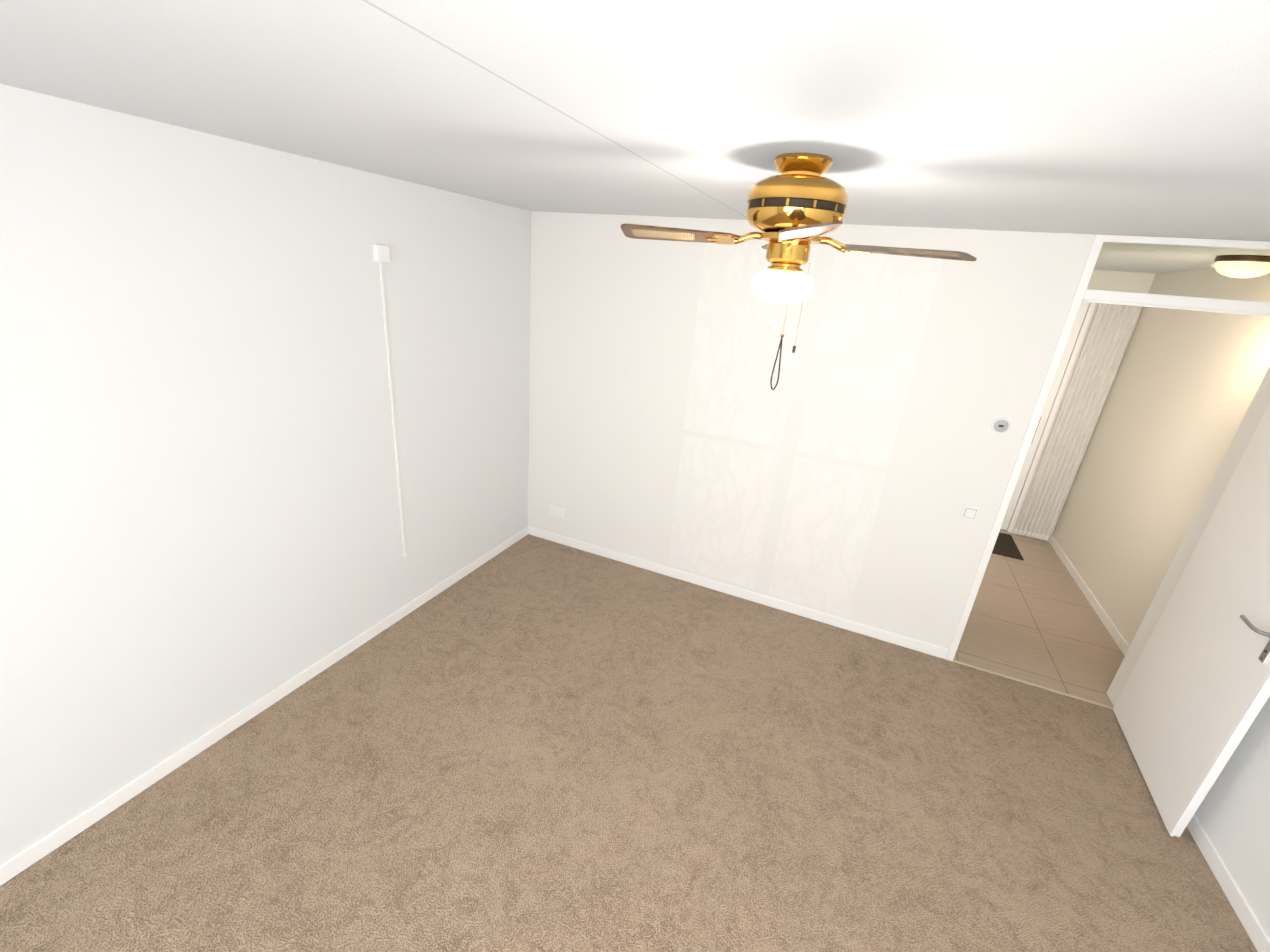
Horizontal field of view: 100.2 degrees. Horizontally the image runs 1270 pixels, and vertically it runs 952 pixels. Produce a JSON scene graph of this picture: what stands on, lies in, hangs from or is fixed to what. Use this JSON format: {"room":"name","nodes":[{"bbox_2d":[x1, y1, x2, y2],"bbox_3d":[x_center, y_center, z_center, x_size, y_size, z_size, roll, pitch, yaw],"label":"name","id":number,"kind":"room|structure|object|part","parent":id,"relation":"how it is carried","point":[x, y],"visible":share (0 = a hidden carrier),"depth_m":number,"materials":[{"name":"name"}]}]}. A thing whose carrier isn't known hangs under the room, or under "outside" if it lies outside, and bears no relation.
{"room":"empty bedroom","nodes":[
{"label":"empty bedroom","id":0,"kind":"room"},
{"bbox_2d":[0,84,530,864],"bbox_3d":[-2.056,0.079,1.965,0.200,2.600,5.740,13,22,21],"label":"wall","id":1,"kind":"structure","parent":0,"point":[200,526],"depth_m":2.24,"materials":[{"name":"white paint"}]},
{"bbox_2d":[0,526,528,885],"bbox_3d":[-2.048,1.270,2.399,0.012,0.075,5.400,13,22,21],"label":"baseboard","id":2,"kind":"structure","parent":1,"relation":"attached to","point":[43,847],"depth_m":2.50,"materials":[{"name":"white paint"}]},
{"bbox_2d":[372,244,406,556],"bbox_3d":[-1.391,-0.340,3.081,0.037,1.842,0.084,13,22,21],"label":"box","id":3,"kind":"object","parent":1,"relation":"attached to","point":[381,253],"visible":0.98,"depth_m":2.95,"materials":[{"name":"white plastic"}]},
{"bbox_2d":[0,534,1257,951],"bbox_3d":[-0.082,1.851,1.554,4.840,0.100,5.600,13,22,21],"label":"floor carpet","id":4,"kind":"object","parent":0,"point":[528,742],"visible":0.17,"depth_m":2.39,"materials":[{"name":"beige carpet"}]},
{"bbox_2d":[0,0,1269,272],"bbox_3d":[0.734,-1.097,1.876,4.840,0.100,8.550,13,22,21],"label":"ceiling","id":5,"kind":"structure","parent":0,"point":[1148,118],"depth_m":1.17,"materials":[{"name":"paint"}]},
{"bbox_2d":[620,153,976,389],"bbox_3d":[0.485,-0.640,1.738,0.842,0.694,0.842,-10,25,-34],"label":"ceiling fan","id":6,"kind":"object","parent":5,"relation":"hanging from","point":[796,209],"visible":1,"depth_m":1.61,"materials":[{"name":"gold metal"}]},
{"bbox_3d":[0.151,-0.792,1.746,0.390,0.007,0.138,8,9,8],"label":"blade","id":7,"kind":"part","parent":6,"relation":"part of","materials":[{"name":"brown wood"}]},
{"bbox_3d":[0.483,-0.620,1.746,0.202,0.103,0.202,13,22,21],"label":"globe","id":8,"kind":"part","parent":6,"relation":"part of","materials":[{"name":"white glass"}]},
{"bbox_3d":[0.433,-0.627,1.375,0.138,0.007,0.390,-4,19,12],"label":"blade","id":9,"kind":"part","parent":6,"relation":"part of","materials":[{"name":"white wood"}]},
{"bbox_3d":[0.837,-0.697,1.651,0.390,0.007,0.138,8,33,8],"label":"blade","id":10,"kind":"part","parent":6,"relation":"part of","materials":[{"name":"brown wood"}]},
{"bbox_2d":[1214,255,1269,277],"bbox_3d":[3.453,-1.181,3.012,0.264,0.113,0.264,13,22,21],"label":"ceiling light","id":11,"kind":"object","parent":5,"relation":"in","point":[1251,269],"depth_m":2.95,"materials":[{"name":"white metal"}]},
{"bbox_2d":[528,211,1094,649],"bbox_3d":[0.695,-0.364,3.756,3.340,2.600,0.140,13,22,21],"label":"wall","id":12,"kind":"structure","parent":0,"point":[855,460],"depth_m":3.53,"materials":[{"name":"paint"}]},
{"bbox_2d":[550,505,564,517],"bbox_3d":[-0.662,0.304,4.534,0.150,0.082,0.012,13,22,21],"label":"electrical outlet","id":13,"kind":"object","parent":12,"relation":"attached to","point":[557,511],"visible":1,"depth_m":4.53,"materials":[{"name":"white plastic"}]},
{"bbox_2d":[529,526,948,658],"bbox_3d":[0.569,0.836,4.134,3.327,0.075,0.012,13,22,21],"label":"baseboard","id":14,"kind":"structure","parent":12,"relation":"attached to","point":[903,641],"depth_m":4.00,"materials":[{"name":"white paint"}]},
{"bbox_2d":[960,505,979,520],"bbox_3d":[2.039,0.227,3.232,0.084,0.084,0.016,13,22,21],"label":"light switch","id":15,"kind":"object","parent":12,"relation":"attached to","point":[969,512],"visible":1,"depth_m":3.23,"materials":[{"name":"white plastic"}]},
{"bbox_2d":[991,417,1009,432],"bbox_3d":[2.085,-0.288,3.029,0.090,0.090,0.028,13,22,21],"label":"thermostat","id":16,"kind":"object","parent":12,"relation":"attached to","point":[1000,425],"visible":1,"depth_m":3.02,"materials":[{"name":"white plastic"}]},
{"bbox_2d":[953,660,1113,709],"bbox_3d":[2.519,1.324,3.385,0.880,0.005,0.022,13,22,21],"label":"trim","id":17,"kind":"structure","parent":12,"relation":"attached to","point":[1039,686],"depth_m":3.37,"materials":[{"name":"beige wood"}]},
{"bbox_2d":[946,234,1269,705],"bbox_3d":[2.651,0.093,2.989,0.960,2.600,0.164,13,22,21],"label":"door frame","id":18,"kind":"structure","parent":12,"relation":"attached to","point":[1259,404],"depth_m":2.78,"materials":[{"name":"white paint"}]},
{"bbox_2d":[1113,403,1269,836],"bbox_3d":[2.789,0.476,2.432,0.171,2.285,0.908,15,23,24],"label":"open door","id":19,"kind":"structure","parent":18,"relation":"attached to","point":[1192,699],"depth_m":2.53,"materials":[{"name":"white paint"}]},
{"bbox_2d":[1088,243,1269,300],"bbox_3d":[2.713,-0.964,2.517,0.880,0.222,0.006,13,22,21],"label":"window","id":20,"kind":"structure","parent":12,"relation":"in","point":[1183,270],"depth_m":2.56,"materials":[{"name":"white"}]},
{"bbox_2d":[953,529,1124,706],"bbox_3d":[3.130,0.944,4.675,1.610,0.100,2.950,13,22,21],"label":"floor","id":21,"kind":"structure","parent":0,"point":[1034,618],"depth_m":3.96,"materials":[{"name":"beige tile"}]},
{"bbox_2d":[992,532,1023,559],"bbox_3d":[3.397,0.613,5.452,0.900,0.011,0.605,13,22,21],"label":"doormat","id":22,"kind":"object","parent":21,"relation":"on","point":[1005,545],"visible":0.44,"depth_m":5.24,"materials":[{"name":"black fabric"}]},
{"bbox_2d":[1012,270,1155,534],"bbox_3d":[3.798,-0.717,5.388,1.410,2.600,0.200,13,22,21],"label":"wall","id":23,"kind":"structure","parent":0,"point":[1114,281],"depth_m":4.76,"materials":[{"name":"beige paint"}]},
{"bbox_2d":[1012,527,1047,540],"bbox_3d":[4.138,0.604,5.552,0.322,0.075,0.012,13,22,21],"label":"baseboard","id":24,"kind":"structure","parent":23,"relation":"attached to","point":[1013,531],"depth_m":5.58,"materials":[{"name":"white paint"}]},
{"bbox_2d":[1001,302,1095,532],"bbox_3d":[3.639,-0.661,5.445,1.043,2.429,0.243,13,22,21],"label":"front door","id":25,"kind":"structure","parent":23,"relation":"in","point":[1079,329],"depth_m":5.20,"materials":[{"name":"white paint"}]},
{"bbox_2d":[1015,303,1141,539],"bbox_3d":[4.211,-0.464,5.106,0.320,2.342,0.047,13,22,21],"label":"sheer curtain","id":26,"kind":"object","parent":23,"relation":"hanging from","point":[1111,328],"visible":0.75,"depth_m":5.07,"materials":[{"name":"white fabric"}]},
{"bbox_2d":[1052,269,1269,645],"bbox_3d":[3.883,-0.125,3.843,0.100,2.600,3.150,13,22,21],"label":"wall","id":27,"kind":"structure","parent":0,"point":[1185,385],"depth_m":3.92,"materials":[{"name":"beige paint"}]},
{"bbox_2d":[1048,535,1129,655],"bbox_3d":[3.760,1.020,4.369,0.012,0.075,2.610,13,22,21],"label":"baseboard","id":28,"kind":"structure","parent":27,"relation":"attached to","point":[1114,632],"depth_m":4.36,"materials":[{"name":"white paint"}]},
{"bbox_2d":[1195,696,1269,938],"bbox_3d":[2.055,1.041,0.353,0.240,2.600,5.740,13,22,21],"label":"wall","id":29,"kind":"structure","parent":0,"point":[1232,813],"depth_m":2.24,"materials":[{"name":"white paint"}]},
{"bbox_2d":[1187,814,1269,951],"bbox_3d":[1.846,2.186,0.857,0.012,0.075,5.370,13,22,21],"label":"baseboard","id":30,"kind":"structure","parent":29,"relation":"attached to","point":[1254,929],"depth_m":2.21,"materials":[{"name":"white paint"}]}
]}

